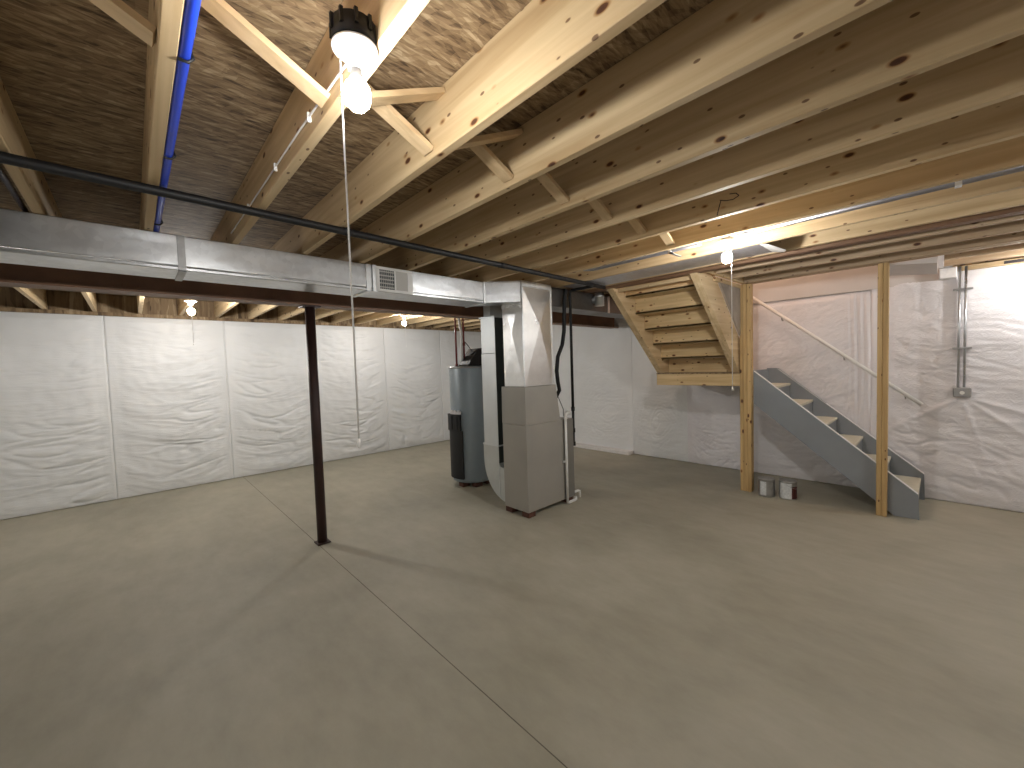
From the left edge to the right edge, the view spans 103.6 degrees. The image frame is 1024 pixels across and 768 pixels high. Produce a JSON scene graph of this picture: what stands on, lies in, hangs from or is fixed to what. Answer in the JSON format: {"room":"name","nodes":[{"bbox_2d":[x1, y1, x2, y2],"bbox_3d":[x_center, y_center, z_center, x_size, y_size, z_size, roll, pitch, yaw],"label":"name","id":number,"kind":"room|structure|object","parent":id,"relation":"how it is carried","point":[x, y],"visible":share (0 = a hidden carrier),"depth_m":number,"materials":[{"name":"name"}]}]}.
{"room":"unfinished basement","nodes":[
{"label":"unfinished basement","id":0,"kind":"room"},
{"bbox_2d":[0,311,481,519],"bbox_3d":[-3.331,0.175,6.721,8.120,2.300,0.269,-4,4,-43],"label":"wall","id":1,"kind":"structure","parent":0,"point":[94,409],"depth_m":5.51,"materials":[{"name":"white plastic-faced insulation blanket"}]},
{"bbox_2d":[0,311,116,519],"bbox_3d":[-5.447,0.338,4.598,1.219,2.296,0.056,-4,4,-43],"label":"blanket","id":2,"kind":"object","parent":1,"relation":"on","point":[58,445],"depth_m":4.69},
{"bbox_2d":[103,316,232,498],"bbox_3d":[-4.557,0.272,5.429,1.219,2.296,0.064,-4,4,-43],"label":"blanket","id":3,"kind":"object","parent":1,"relation":"on","point":[169,402],"depth_m":5.37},
{"bbox_2d":[0,287,479,329],"bbox_3d":[-3.409,-1.135,6.662,7.970,0.234,0.040,-4,4,-43],"label":"joist","id":4,"kind":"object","parent":1,"relation":"attached to","point":[9,297],"depth_m":5.21,"materials":[{"name":"wood"}]},
{"bbox_2d":[0,307,480,331],"bbox_3d":[-3.370,-0.995,6.632,7.970,0.043,0.140,-4,4,-43],"label":"trim","id":5,"kind":"structure","parent":1,"relation":"on","point":[4,309],"depth_m":5.56,"materials":[{"name":"wood"}]},
{"bbox_2d":[223,321,312,477],"bbox_3d":[-3.671,0.205,6.264,1.219,2.296,0.058,-4,4,-43],"label":"blanket","id":6,"kind":"object","parent":1,"relation":"on","point":[266,381],"depth_m":6.16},
{"bbox_2d":[316,325,388,461],"bbox_3d":[-2.784,0.138,7.098,1.219,2.296,0.058,-4,4,-43],"label":"blanket","id":7,"kind":"object","parent":1,"relation":"on","point":[335,350],"depth_m":7.06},
{"bbox_2d":[383,328,443,449],"bbox_3d":[-1.897,0.072,7.931,1.219,2.296,0.057,-4,4,-43],"label":"blanket","id":8,"kind":"object","parent":1,"relation":"on","point":[413,373],"depth_m":7.88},
{"bbox_2d":[439,330,481,440],"bbox_3d":[-0.980,0.003,8.795,1.303,2.296,0.054,-4,4,-43],"label":"blanket","id":9,"kind":"object","parent":1,"relation":"on","point":[447,358],"depth_m":8.44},
{"bbox_2d":[0,0,713,303],"bbox_3d":[0.012,-1.214,3.123,8.220,0.020,10.360,-4,4,-43],"label":"ceiling","id":10,"kind":"structure","parent":0,"point":[73,77],"depth_m":1.51,"materials":[{"name":"wood"}]},
{"bbox_2d":[0,77,58,216],"bbox_3d":[-0.643,-0.931,0.175,0.038,0.234,6.355,-4,4,-43],"label":"joist","id":11,"kind":"object","parent":10,"relation":"attached to","point":[32,185],"visible":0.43,"depth_m":1.66,"materials":[{"name":"brown wood"}]},
{"bbox_2d":[0,165,29,212],"bbox_3d":[-0.662,-0.832,0.134,0.026,0.025,6.280,-4,4,-43],"label":"pipe","id":12,"kind":"object","parent":11,"relation":"attached to","point":[4,178],"visible":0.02,"depth_m":1.76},
{"bbox_2d":[89,0,156,46],"bbox_3d":[-1.036,-0.951,0.890,0.369,0.192,0.060,-4,4,-43],"label":"brace","id":13,"kind":"object","parent":11,"relation":"attached to","point":[118,10],"visible":1,"depth_m":0.98,"materials":[{"name":"brown wood"}]},
{"bbox_2d":[13,287,47,308],"bbox_3d":[-4.290,-0.961,3.461,0.038,0.234,3.410,-4,4,-43],"label":"joist","id":14,"kind":"object","parent":10,"relation":"attached to","point":[38,297],"visible":0.41,"depth_m":4.21,"materials":[{"name":"brown wood"}]},
{"bbox_2d":[59,211,96,311],"bbox_3d":[-3.994,-0.983,3.739,0.038,0.234,3.410,-4,4,-43],"label":"joist","id":15,"kind":"object","parent":10,"relation":"attached to","point":[90,297],"visible":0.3,"depth_m":4.38,"materials":[{"name":"brown wood"}]},
{"bbox_2d":[137,227,143,313],"bbox_3d":[-3.698,-1.006,4.017,0.038,0.234,3.410,-4,4,-43],"label":"joist","id":16,"kind":"object","parent":10,"relation":"attached to","point":[140,299],"visible":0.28,"depth_m":4.60,"materials":[{"name":"brown wood"}]},
{"bbox_2d":[140,0,184,230],"bbox_3d":[-0.347,-0.954,0.453,0.038,0.234,6.355,-4,4,-43],"label":"joist","id":17,"kind":"object","parent":10,"relation":"attached to","point":[166,15],"visible":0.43,"depth_m":1.21,"materials":[{"name":"brown wood"}]},
{"bbox_2d":[153,0,200,231],"bbox_3d":[-0.304,-0.850,0.470,0.037,0.037,6.280,-4,4,-43],"label":"pipe","id":18,"kind":"object","parent":17,"relation":"attached to","point":[185,56],"visible":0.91,"depth_m":1.16,"materials":[{"name":"blue plastic"}]},
{"bbox_2d":[200,0,329,107],"bbox_3d":[-0.724,-0.973,1.149,0.369,0.192,0.060,-4,4,-43],"label":"brace","id":19,"kind":"object","parent":17,"relation":"attached to","point":[221,10],"visible":1,"depth_m":1.15,"materials":[{"name":"brown wood"}]},
{"bbox_2d":[177,236,213,315],"bbox_3d":[-3.402,-1.028,4.295,0.038,0.234,3.410,-4,4,-43],"label":"joist","id":20,"kind":"object","parent":10,"relation":"attached to","point":[183,306],"visible":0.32,"depth_m":5.09,"materials":[{"name":"brown wood"}]},
{"bbox_2d":[184,299,196,344],"bbox_3d":[-3.491,-0.675,4.395,0.112,0.505,0.112,-4,4,-43],"label":"ceiling lamp","id":21,"kind":"object","parent":20,"relation":"hanging from","point":[191,311],"visible":1,"depth_m":4.37,"materials":[{"name":"white"}]},
{"bbox_2d":[214,245,274,317],"bbox_3d":[-3.107,-1.050,4.572,0.038,0.234,3.410,-4,4,-43],"label":"joist","id":22,"kind":"object","parent":10,"relation":"attached to","point":[220,308],"visible":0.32,"depth_m":5.30,"materials":[{"name":"brown wood"}]},
{"bbox_2d":[247,253,325,318],"bbox_3d":[-2.811,-1.072,4.850,0.038,0.234,3.410,-4,4,-43],"label":"joist","id":23,"kind":"object","parent":10,"relation":"attached to","point":[254,310],"visible":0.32,"depth_m":5.60,"materials":[{"name":"brown wood"}]},
{"bbox_2d":[213,0,429,243],"bbox_3d":[-0.051,-0.976,0.730,0.038,0.234,6.355,-4,4,-43],"label":"joist","id":24,"kind":"object","parent":10,"relation":"attached to","point":[392,19],"visible":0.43,"depth_m":1.44,"materials":[{"name":"brown wood"}]},
{"bbox_2d":[0,208,520,307],"bbox_3d":[-1.699,-0.781,2.615,4.368,0.211,0.554,-4,4,-43],"label":"duct","id":25,"kind":"object","parent":24,"relation":"hanging from","point":[26,238],"visible":0.99,"depth_m":2.44,"materials":[{"name":"metal"}]},
{"bbox_2d":[376,266,412,294],"bbox_3d":[-0.953,-0.838,3.270,0.320,0.196,0.012,-4,4,-43],"label":"return grille","id":26,"kind":"object","parent":25,"relation":"attached to","point":[391,280],"visible":1,"depth_m":3.27,"materials":[{"name":"white plastic"}]},
{"bbox_2d":[231,63,346,233],"bbox_3d":[-1.073,-0.925,1.784,0.026,0.033,1.951,-4,4,-43],"label":"cable","id":27,"kind":"object","parent":24,"relation":"attached to","point":[308,119],"visible":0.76,"depth_m":1.52,"materials":[{"name":"white plastic"}]},
{"bbox_2d":[329,4,377,447],"bbox_3d":[-0.384,-0.373,1.048,0.120,1.078,0.114,-4,4,-43],"label":"ceiling lamp","id":28,"kind":"object","parent":24,"relation":"hanging from","point":[352,33],"visible":1,"depth_m":1.01,"materials":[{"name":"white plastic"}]},
{"bbox_2d":[346,86,444,107],"bbox_3d":[-0.398,-0.995,1.396,0.369,0.192,0.060,-4,4,-43],"label":"brace","id":29,"kind":"object","parent":24,"relation":"attached to","point":[397,96],"visible":0.64,"depth_m":1.40,"materials":[{"name":"brown wood"}]},
{"bbox_2d":[366,82,433,155],"bbox_3d":[-0.462,-0.996,1.463,0.369,0.192,0.060,-4,4,-43],"label":"brace","id":30,"kind":"object","parent":24,"relation":"attached to","point":[388,113],"visible":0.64,"depth_m":1.50,"materials":[{"name":"brown wood"}]},
{"bbox_2d":[277,261,370,320],"bbox_3d":[-2.515,-1.095,5.128,0.038,0.234,3.410,-4,4,-43],"label":"joist","id":31,"kind":"object","parent":10,"relation":"attached to","point":[284,312],"visible":0.26,"depth_m":5.93,"materials":[{"name":"brown wood"}]},
{"bbox_2d":[315,308,345,319],"bbox_3d":[-2.219,-1.117,5.406,0.038,0.234,3.410,-4,4,-43],"label":"joist","id":32,"kind":"object","parent":10,"relation":"attached to","point":[320,313],"visible":0.02,"depth_m":6.01,"materials":[{"name":"brown wood"}]},
{"bbox_2d":[331,310,373,322],"bbox_3d":[-1.923,-1.139,5.684,0.038,0.234,3.410,-4,4,-43],"label":"joist","id":33,"kind":"object","parent":10,"relation":"attached to","point":[345,315],"visible":0.06,"depth_m":6.45,"materials":[{"name":"brown wood"}]},
{"bbox_2d":[355,312,399,323],"bbox_3d":[-1.628,-1.161,5.961,0.038,0.234,3.410,-4,4,-43],"label":"joist","id":34,"kind":"object","parent":10,"relation":"attached to","point":[376,315],"visible":0.04,"depth_m":6.67,"materials":[{"name":"brown wood"}]},
{"bbox_2d":[400,314,407,346],"bbox_3d":[-1.642,-0.816,6.159,0.112,0.505,0.112,-4,4,-43],"label":"ceiling lamp","id":35,"kind":"object","parent":34,"relation":"hanging from","point":[404,316],"visible":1,"depth_m":6.13,"materials":[{"name":"white"}]},
{"bbox_2d":[377,314,421,324],"bbox_3d":[-1.332,-1.183,6.239,0.038,0.234,3.410,-4,4,-43],"label":"joist","id":36,"kind":"object","parent":10,"relation":"attached to","point":[396,318],"visible":0.02,"depth_m":6.99,"materials":[{"name":"brown wood"}]},
{"bbox_2d":[397,316,445,325],"bbox_3d":[-1.036,-1.206,6.517,0.038,0.234,3.410,-4,4,-43],"label":"joist","id":37,"kind":"object","parent":10,"relation":"attached to","point":[422,318],"visible":0.02,"depth_m":7.16,"materials":[{"name":"brown wood"}]},
{"bbox_2d":[416,317,464,326],"bbox_3d":[-0.740,-1.228,6.795,0.038,0.234,3.410,-4,4,-43],"label":"joist","id":38,"kind":"object","parent":10,"relation":"attached to","point":[447,319],"visible":0.02,"depth_m":7.49,"materials":[{"name":"brown wood"}]},
{"bbox_2d":[433,319,480,327],"bbox_3d":[-0.445,-1.250,7.072,0.038,0.234,3.410,-4,4,-43],"label":"joist","id":39,"kind":"object","parent":10,"relation":"attached to","point":[451,323],"visible":0.02,"depth_m":7.83,"materials":[{"name":"brown wood"}]},
{"bbox_2d":[450,321,480,328],"bbox_3d":[-0.149,-1.272,7.350,0.038,0.234,3.410,-4,4,-43],"label":"joist","id":40,"kind":"object","parent":10,"relation":"attached to","point":[476,322],"visible":0.16,"depth_m":8.09,"materials":[{"name":"brown wood"}]},
{"bbox_2d":[274,0,665,254],"bbox_3d":[0.245,-0.998,1.008,0.038,0.234,6.355,-4,4,-43],"label":"joist","id":41,"kind":"object","parent":10,"relation":"attached to","point":[545,39],"visible":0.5,"depth_m":1.34,"materials":[{"name":"brown wood"}]},
{"bbox_2d":[0,151,605,445],"bbox_3d":[-0.978,-0.042,2.589,0.479,1.738,5.304,1,4,44],"label":"gas pipe","id":42,"kind":"object","parent":41,"relation":"attached to","point":[5,158],"visible":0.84,"depth_m":1.99,"materials":[{"name":"black metal"}]},
{"bbox_2d":[456,128,522,149],"bbox_3d":[-0.102,-1.017,1.673,0.369,0.192,0.060,-4,4,-43],"label":"brace","id":43,"kind":"object","parent":41,"relation":"attached to","point":[510,134],"visible":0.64,"depth_m":1.67,"materials":[{"name":"brown wood"}]},
{"bbox_2d":[469,135,513,182],"bbox_3d":[-0.149,-1.018,1.723,0.369,0.192,0.060,-4,4,-43],"label":"brace","id":44,"kind":"object","parent":41,"relation":"attached to","point":[483,152],"visible":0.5,"depth_m":1.77,"materials":[{"name":"brown wood"}]},
{"bbox_2d":[465,325,480,328],"bbox_3d":[0.147,-1.295,7.628,0.038,0.234,3.410,-4,4,-43],"label":"joist","id":45,"kind":"object","parent":10,"relation":"attached to","point":[474,326],"visible":0.02,"depth_m":8.65,"materials":[{"name":"brown wood"}]},
{"bbox_2d":[326,0,892,263],"bbox_3d":[0.540,-1.020,1.286,0.038,0.234,6.355,-4,4,-43],"label":"joist","id":46,"kind":"object","parent":10,"relation":"attached to","point":[723,41],"visible":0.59,"depth_m":1.39,"materials":[{"name":"brown wood"}]},
{"bbox_2d":[537,172,569,204],"bbox_3d":[0.147,-1.040,2.001,0.369,0.192,0.060,-4,4,-43],"label":"brace","id":47,"kind":"object","parent":46,"relation":"attached to","point":[546,180],"visible":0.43,"depth_m":2.06,"materials":[{"name":"brown wood"}]},
{"bbox_2d":[370,0,1023,270],"bbox_3d":[0.836,-1.043,1.564,0.038,0.234,6.355,-4,4,-43],"label":"joist","id":48,"kind":"object","parent":10,"relation":"attached to","point":[897,41],"visible":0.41,"depth_m":1.46,"materials":[{"name":"brown wood"}]},
{"bbox_2d":[588,198,612,221],"bbox_3d":[0.443,-1.062,2.279,0.369,0.192,0.060,-4,4,-43],"label":"brace","id":49,"kind":"object","parent":48,"relation":"attached to","point":[597,205],"visible":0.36,"depth_m":2.34,"materials":[{"name":"brown wood"}]},
{"bbox_2d":[412,34,1023,276],"bbox_3d":[1.132,-1.065,1.842,0.038,0.234,6.355,-4,4,-43],"label":"joist","id":50,"kind":"object","parent":10,"relation":"attached to","point":[994,74],"visible":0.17,"depth_m":1.71,"materials":[{"name":"brown wood"}]},
{"bbox_2d":[706,271,744,283],"bbox_3d":[2.223,-1.205,4.159,1.014,0.234,0.038,-4,4,-43],"label":"joist","id":51,"kind":"object","parent":10,"relation":"attached to","point":[727,275],"visible":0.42,"depth_m":4.13,"materials":[{"name":"brown wood"}]},
{"bbox_2d":[452,95,1023,281],"bbox_3d":[1.427,-1.087,2.119,0.039,0.234,6.355,-4,4,-43],"label":"joist","id":52,"kind":"object","parent":10,"relation":"attached to","point":[1004,120],"visible":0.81,"depth_m":2.02,"materials":[{"name":"brown wood"}]},
{"bbox_2d":[628,218,646,234],"bbox_3d":[0.738,-1.085,2.556,0.369,0.192,0.060,-4,4,-43],"label":"brace","id":53,"kind":"object","parent":52,"relation":"attached to","point":[635,223],"visible":0.36,"depth_m":2.63,"materials":[{"name":"brown wood"}]},
{"bbox_2d":[659,232,674,245],"bbox_3d":[1.034,-1.107,2.834,0.369,0.192,0.060,-4,4,-43],"label":"brace","id":54,"kind":"object","parent":52,"relation":"attached to","point":[667,238],"visible":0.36,"depth_m":2.91,"materials":[{"name":"brown wood"}]},
{"bbox_2d":[488,136,1023,281],"bbox_3d":[1.724,-1.109,2.397,0.038,0.234,6.355,-4,4,-43],"label":"joist","id":55,"kind":"object","parent":10,"relation":"attached to","point":[1007,154],"visible":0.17,"depth_m":2.31,"materials":[{"name":"brown wood"}]},
{"bbox_2d":[718,236,735,389],"bbox_3d":[1.512,-0.487,2.828,0.112,1.065,0.112,-4,4,-43],"label":"ceiling lamp","id":56,"kind":"object","parent":55,"relation":"hanging from","point":[726,241],"visible":1,"depth_m":2.79,"materials":[{"name":"white"}]},
{"bbox_2d":[584,165,1023,270],"bbox_3d":[2.333,-1.001,1.920,0.184,0.061,4.783,-4,4,-43],"label":"conduit","id":57,"kind":"object","parent":55,"relation":"attached to","point":[957,184],"visible":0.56,"depth_m":2.24,"materials":[{"name":"metal"}]},
{"bbox_2d":[535,171,1023,287],"bbox_3d":[2.019,-1.132,2.675,0.038,0.234,6.355,-4,4,-43],"label":"joist","id":58,"kind":"object","parent":10,"relation":"attached to","point":[1013,181],"visible":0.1,"depth_m":2.62,"materials":[{"name":"brown wood"}]},
{"bbox_2d":[563,244,785,289],"bbox_3d":[1.341,-1.027,3.703,0.364,0.037,1.980,-4,4,-43],"label":"duct","id":59,"kind":"object","parent":58,"relation":"attached to","point":[759,249],"visible":0.87,"depth_m":3.52,"materials":[{"name":"silver metal"}]},
{"bbox_2d":[557,188,1023,291],"bbox_3d":[2.315,-1.154,2.953,0.038,0.234,6.355,-4,4,-43],"label":"joist","id":60,"kind":"object","parent":10,"relation":"attached to","point":[1013,198],"visible":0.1,"depth_m":2.66,"materials":[{"name":"brown wood"}]},
{"bbox_2d":[551,287,624,318],"bbox_3d":[1.255,-0.996,5.178,2.585,0.207,0.433,-4,4,-43],"label":"duct","id":61,"kind":"object","parent":60,"relation":"hanging from","point":[596,304],"visible":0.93,"depth_m":4.71,"materials":[{"name":"metal"}]},
{"bbox_2d":[580,205,1023,292],"bbox_3d":[2.489,-1.164,3.064,0.090,0.234,6.280,-4,4,-43],"label":"beam","id":62,"kind":"structure","parent":10,"relation":"attached to","point":[1017,210],"depth_m":3.03,"materials":[{"name":"wood"}]},
{"bbox_2d":[716,214,1023,273],"bbox_3d":[3.383,-1.164,2.409,0.038,0.234,4.100,-4,4,-43],"label":"joist","id":63,"kind":"object","parent":10,"relation":"attached to","point":[1020,216],"visible":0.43,"depth_m":3.02,"materials":[{"name":"brown wood"}]},
{"bbox_2d":[732,219,1023,278],"bbox_3d":[3.679,-1.186,2.687,0.038,0.234,4.100,-4,4,-43],"label":"joist","id":64,"kind":"object","parent":10,"relation":"attached to","point":[1014,226],"visible":0.33,"depth_m":3.28,"materials":[{"name":"brown wood"}]},
{"bbox_2d":[742,241,1023,284],"bbox_3d":[4.026,-1.214,3.040,0.078,0.234,4.140,-4,4,-43],"label":"joist","id":65,"kind":"object","parent":10,"relation":"attached to","point":[1018,242],"visible":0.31,"depth_m":3.60,"materials":[{"name":"brown wood"}]},
{"bbox_2d":[744,231,1023,283],"bbox_3d":[3.975,-1.209,2.965,0.038,0.234,4.100,-4,4,-43],"label":"joist","id":66,"kind":"object","parent":10,"relation":"attached to","point":[1016,236],"visible":0.43,"depth_m":3.56,"materials":[{"name":"brown wood"}]},
{"bbox_2d":[938,255,943,268],"bbox_3d":[3.980,-1.244,3.736,0.801,0.234,0.038,-4,4,-43],"label":"joist","id":67,"kind":"object","parent":10,"relation":"attached to","point":[940,258],"visible":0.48,"depth_m":3.71,"materials":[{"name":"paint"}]},
{"bbox_2d":[877,257,937,275],"bbox_3d":[3.817,-1.098,3.881,0.738,0.053,0.390,-4,4,-43],"label":"soffit","id":68,"kind":"structure","parent":67,"relation":"attached to","point":[927,265],"depth_m":3.75,"materials":[{"name":"paint"}]},
{"bbox_2d":[944,249,1023,266],"bbox_3d":[5.084,-1.245,2.970,0.038,0.234,2.588,-4,4,-43],"label":"joist","id":69,"kind":"object","parent":10,"relation":"attached to","point":[1014,253],"visible":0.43,"depth_m":3.72,"materials":[{"name":"brown wood"}]},
{"bbox_2d":[944,243,1023,259],"bbox_3d":[4.788,-1.223,2.692,0.038,0.234,2.588,-4,4,-43],"label":"joist","id":70,"kind":"object","parent":10,"relation":"attached to","point":[1021,245],"visible":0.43,"depth_m":3.45,"materials":[{"name":"brown wood"}]},
{"bbox_2d":[0,440,1023,767],"bbox_3d":[0.098,1.433,3.243,8.220,0.120,10.360,-4,4,-43],"label":"floor","id":71,"kind":"structure","parent":0,"point":[670,614],"depth_m":2.35,"materials":[{"name":"concrete"}]},
{"bbox_2d":[298,305,330,545],"bbox_3d":[-1.725,0.370,3.549,0.140,2.092,0.140,-4,4,-43],"label":"steel column","id":72,"kind":"structure","parent":71,"relation":"on","point":[310,322],"depth_m":3.52,"materials":[{"name":"metal"}]},
{"bbox_2d":[0,263,618,328],"bbox_3d":[-1.017,-0.857,4.197,7.550,0.251,0.166,-4,4,-43],"label":"steel beam","id":73,"kind":"structure","parent":72,"relation":"on","point":[11,275],"depth_m":3.05,"materials":[{"name":"metal"}]},
{"bbox_2d":[459,482,469,486],"bbox_3d":[-0.611,1.281,5.173,0.105,0.055,0.090,-4,4,-43],"label":"brick","id":74,"kind":"object","parent":71,"relation":"on","point":[461,484],"visible":0.72,"depth_m":5.14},
{"bbox_2d":[448,318,488,482],"bbox_3d":[-0.560,0.108,5.275,0.591,2.275,0.546,-4,4,-43],"label":"water heater","id":75,"kind":"object","parent":74,"relation":"on","point":[466,416],"visible":0.84,"depth_m":5.07,"materials":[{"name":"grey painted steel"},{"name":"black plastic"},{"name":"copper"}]},
{"bbox_2d":[459,348,481,365],"bbox_3d":[-0.505,-0.350,5.258,0.340,0.224,0.210,-4,4,-43],"label":"hood","id":76,"kind":"object","parent":75,"relation":"attached to","point":[472,357],"depth_m":5.18,"materials":[{"name":"black plastic"}]},
{"bbox_2d":[472,482,482,486],"bbox_3d":[-0.443,1.276,5.153,0.105,0.055,0.090,-4,4,-43],"label":"brick","id":77,"kind":"object","parent":71,"relation":"on","point":[479,484],"visible":0.76,"depth_m":5.12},
{"bbox_2d":[506,506,517,512],"bbox_3d":[0.006,1.305,4.239,0.100,0.052,0.100,-4,4,-43],"label":"brick","id":78,"kind":"object","parent":71,"relation":"on","point":[510,509],"visible":0.6,"depth_m":4.20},
{"bbox_2d":[522,511,535,517],"bbox_3d":[0.170,1.307,4.064,0.100,0.052,0.100,-4,4,-43],"label":"brick","id":79,"kind":"object","parent":71,"relation":"on","point":[524,514],"visible":0.84,"depth_m":4.03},
{"bbox_2d":[501,280,574,512],"bbox_3d":[0.279,0.120,4.302,0.750,2.290,0.376,-4,4,-43],"label":"furnace","id":80,"kind":"object","parent":79,"relation":"on","point":[533,426],"visible":0.95,"depth_m":4.08,"materials":[{"name":"grey paint"}]},
{"bbox_2d":[479,305,504,501],"bbox_3d":[-0.015,0.114,4.552,0.546,2.282,0.386,-4,4,-43],"label":"duct","id":81,"kind":"object","parent":80,"relation":"attached to","point":[493,376],"visible":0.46,"depth_m":4.38,"materials":[{"name":"metal"}]},
{"bbox_2d":[555,289,566,415],"bbox_3d":[0.508,-0.329,4.382,0.239,1.402,0.138,-4,4,-43],"label":"coolant line","id":82,"kind":"object","parent":80,"relation":"attached to","point":[564,290],"visible":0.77,"depth_m":4.34,"materials":[{"name":"black plastic"}]},
{"bbox_2d":[563,411,576,503],"bbox_3d":[0.621,0.799,4.400,0.204,1.002,0.082,-4,4,-43],"label":"drain pipe","id":83,"kind":"object","parent":80,"relation":"attached to","point":[566,413],"visible":1,"depth_m":4.33,"materials":[{"name":"white plastic"}]},
{"bbox_2d":[740,284,753,491],"bbox_3d":[2.670,0.053,4.584,0.087,2.344,0.114,-4,4,-43],"label":"wooden post","id":84,"kind":"object","parent":71,"relation":"on","point":[746,291],"visible":0.97,"depth_m":4.55,"materials":[{"name":"brown wood"}]},
{"bbox_2d":[656,372,739,385],"bbox_3d":[2.586,-0.083,5.238,0.845,0.157,1.061,-4,4,-43],"label":"beam","id":85,"kind":"structure","parent":84,"relation":"attached to","point":[672,378],"depth_m":4.94,"materials":[{"name":"brown wood"}]},
{"bbox_2d":[607,272,739,372],"bbox_3d":[1.906,-0.721,4.631,1.344,1.214,0.992,-4,4,-43],"label":"stairs","id":86,"kind":"structure","parent":85,"relation":"on","point":[673,323],"depth_m":4.65,"materials":[{"name":"brown wood"}]},
{"bbox_2d":[618,276,691,292],"bbox_3d":[1.491,-1.047,4.235,0.036,0.040,0.839,-4,4,-43],"label":"hanger","id":87,"kind":"object","parent":86,"relation":"attached to","point":[686,278],"visible":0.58,"depth_m":4.20,"materials":[{"name":"brown wood"}]},
{"bbox_2d":[713,277,740,288],"bbox_3d":[2.301,-1.074,4.291,0.734,0.042,0.033,-4,4,-43],"label":"plate","id":88,"kind":"object","parent":84,"relation":"attached to","point":[715,279],"visible":0.9,"depth_m":4.20,"materials":[{"name":"brown wood"}]},
{"bbox_2d":[718,282,739,334],"bbox_3d":[2.350,-0.795,4.346,0.610,0.522,0.018,-4,4,-43],"label":"plywood panel","id":89,"kind":"object","parent":88,"relation":"attached to","point":[725,289],"visible":1,"depth_m":4.40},
{"bbox_2d":[757,476,774,496],"bbox_3d":[2.807,1.132,4.446,0.170,0.192,0.168,-4,4,-43],"label":"paint can","id":90,"kind":"object","parent":71,"relation":"on","point":[766,484],"visible":1,"depth_m":4.39,"materials":[{"name":"metal"}]},
{"bbox_2d":[779,478,796,499],"bbox_3d":[2.973,1.132,4.342,0.170,0.192,0.168,-4,4,-43],"label":"paint can","id":91,"kind":"object","parent":71,"relation":"on","point":[787,486],"visible":1,"depth_m":4.28,"materials":[{"name":"metal"}]},
{"bbox_2d":[753,368,924,519],"bbox_3d":[3.485,0.516,4.389,0.778,1.384,1.414,-4,4,-43],"label":"stairs","id":92,"kind":"structure","parent":71,"relation":"on","point":[847,447],"depth_m":4.25,"materials":[{"name":"grey paint"}]},
{"bbox_2d":[876,262,889,516],"bbox_3d":[3.452,0.065,3.752,0.087,2.344,0.074,-4,4,-43],"label":"wooden post","id":93,"kind":"object","parent":71,"relation":"on","point":[883,268],"visible":1,"depth_m":3.72,"materials":[{"name":"brown wood"}]},
{"bbox_2d":[552,256,1023,512],"bbox_3d":[2.925,-1.281,5.621,0.257,4.900,10.010,-4,4,-43],"label":"wall","id":94,"kind":"structure","parent":0,"point":[967,450],"depth_m":4.52,"materials":[{"name":"plastic"}]},
{"bbox_2d":[552,325,574,418],"bbox_3d":[0.725,-0.036,7.916,0.048,2.250,1.220,-4,4,-43],"label":"blanket","id":95,"kind":"object","parent":94,"relation":"on","point":[564,396],"depth_m":7.60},
{"bbox_2d":[572,318,633,450],"bbox_3d":[1.557,-0.024,7.030,0.049,2.250,1.210,-4,4,-43],"label":"blanket","id":96,"kind":"object","parent":94,"relation":"on","point":[603,358],"depth_m":6.97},
{"bbox_2d":[574,442,633,454],"bbox_3d":[0.732,1.113,7.911,0.160,0.055,3.580,-4,4,-43],"label":"baseboard","id":97,"kind":"structure","parent":94,"relation":"attached to","point":[579,445],"depth_m":6.91,"materials":[{"name":"white plastic"}]},
{"bbox_2d":[631,330,687,461],"bbox_3d":[2.278,0.011,6.267,0.046,2.296,0.890,-4,4,-43],"label":"blanket","id":98,"kind":"object","parent":94,"relation":"on","point":[659,413],"depth_m":6.32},
{"bbox_2d":[687,307,739,469],"bbox_3d":[2.861,0.060,5.649,0.050,2.216,0.810,-4,4,-43],"label":"blanket","id":99,"kind":"object","parent":94,"relation":"on","point":[713,412],"depth_m":5.68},
{"bbox_2d":[753,290,870,487],"bbox_3d":[3.556,0.070,4.910,0.049,2.216,1.220,-4,4,-43],"label":"blanket","id":100,"kind":"object","parent":94,"relation":"on","point":[843,320],"depth_m":4.82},
{"bbox_2d":[753,296,923,405],"bbox_3d":[3.652,-0.465,4.681,0.094,1.366,1.598,-4,4,-43],"label":"handrail","id":101,"kind":"object","parent":94,"relation":"attached to","point":[785,318],"visible":0.92,"depth_m":4.59,"materials":[{"name":"white paint"}]},
{"bbox_2d":[870,263,1023,512],"bbox_3d":[4.384,0.043,4.020,0.058,2.296,1.210,-4,4,-43],"label":"blanket","id":102,"kind":"object","parent":94,"relation":"on","point":[967,450],"depth_m":3.97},
{"bbox_2d":[939,266,956,279],"bbox_3d":[4.297,-1.090,3.969,0.080,0.107,0.120,-4,4,-43],"label":"foam block","id":103,"kind":"object","parent":94,"relation":"attached to","point":[950,272],"visible":1,"depth_m":3.94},
{"bbox_2d":[952,266,972,397],"bbox_3d":[4.372,-0.503,3.911,0.074,1.265,0.130,-4,4,-43],"label":"conduit","id":104,"kind":"object","parent":94,"relation":"attached to","point":[964,391],"visible":1,"depth_m":3.91,"materials":[{"name":"grey plastic"}]},
{"bbox_2d":[953,387,970,397],"bbox_3d":[4.397,0.081,3.937,0.064,0.095,0.120,-4,4,-43],"label":"outlet","id":105,"kind":"object","parent":104,"relation":"attached to","point":[957,391],"depth_m":3.92,"materials":[{"name":"grey plastic"}]},
{"bbox_2d":[953,256,1023,266],"bbox_3d":[2.838,-1.296,5.711,0.040,0.234,9.660,-4,4,-43],"label":"trim","id":106,"kind":"structure","parent":94,"relation":"attached to","point":[1019,256],"depth_m":3.85,"materials":[{"name":"brown wood"}]},
{"bbox_2d":[957,258,1023,271],"bbox_3d":[2.798,-1.153,5.675,0.142,0.042,9.660,-4,4,-43],"label":"trim","id":107,"kind":"structure","parent":94,"relation":"on","point":[1018,260],"depth_m":3.77,"materials":[{"name":"brown wood"}]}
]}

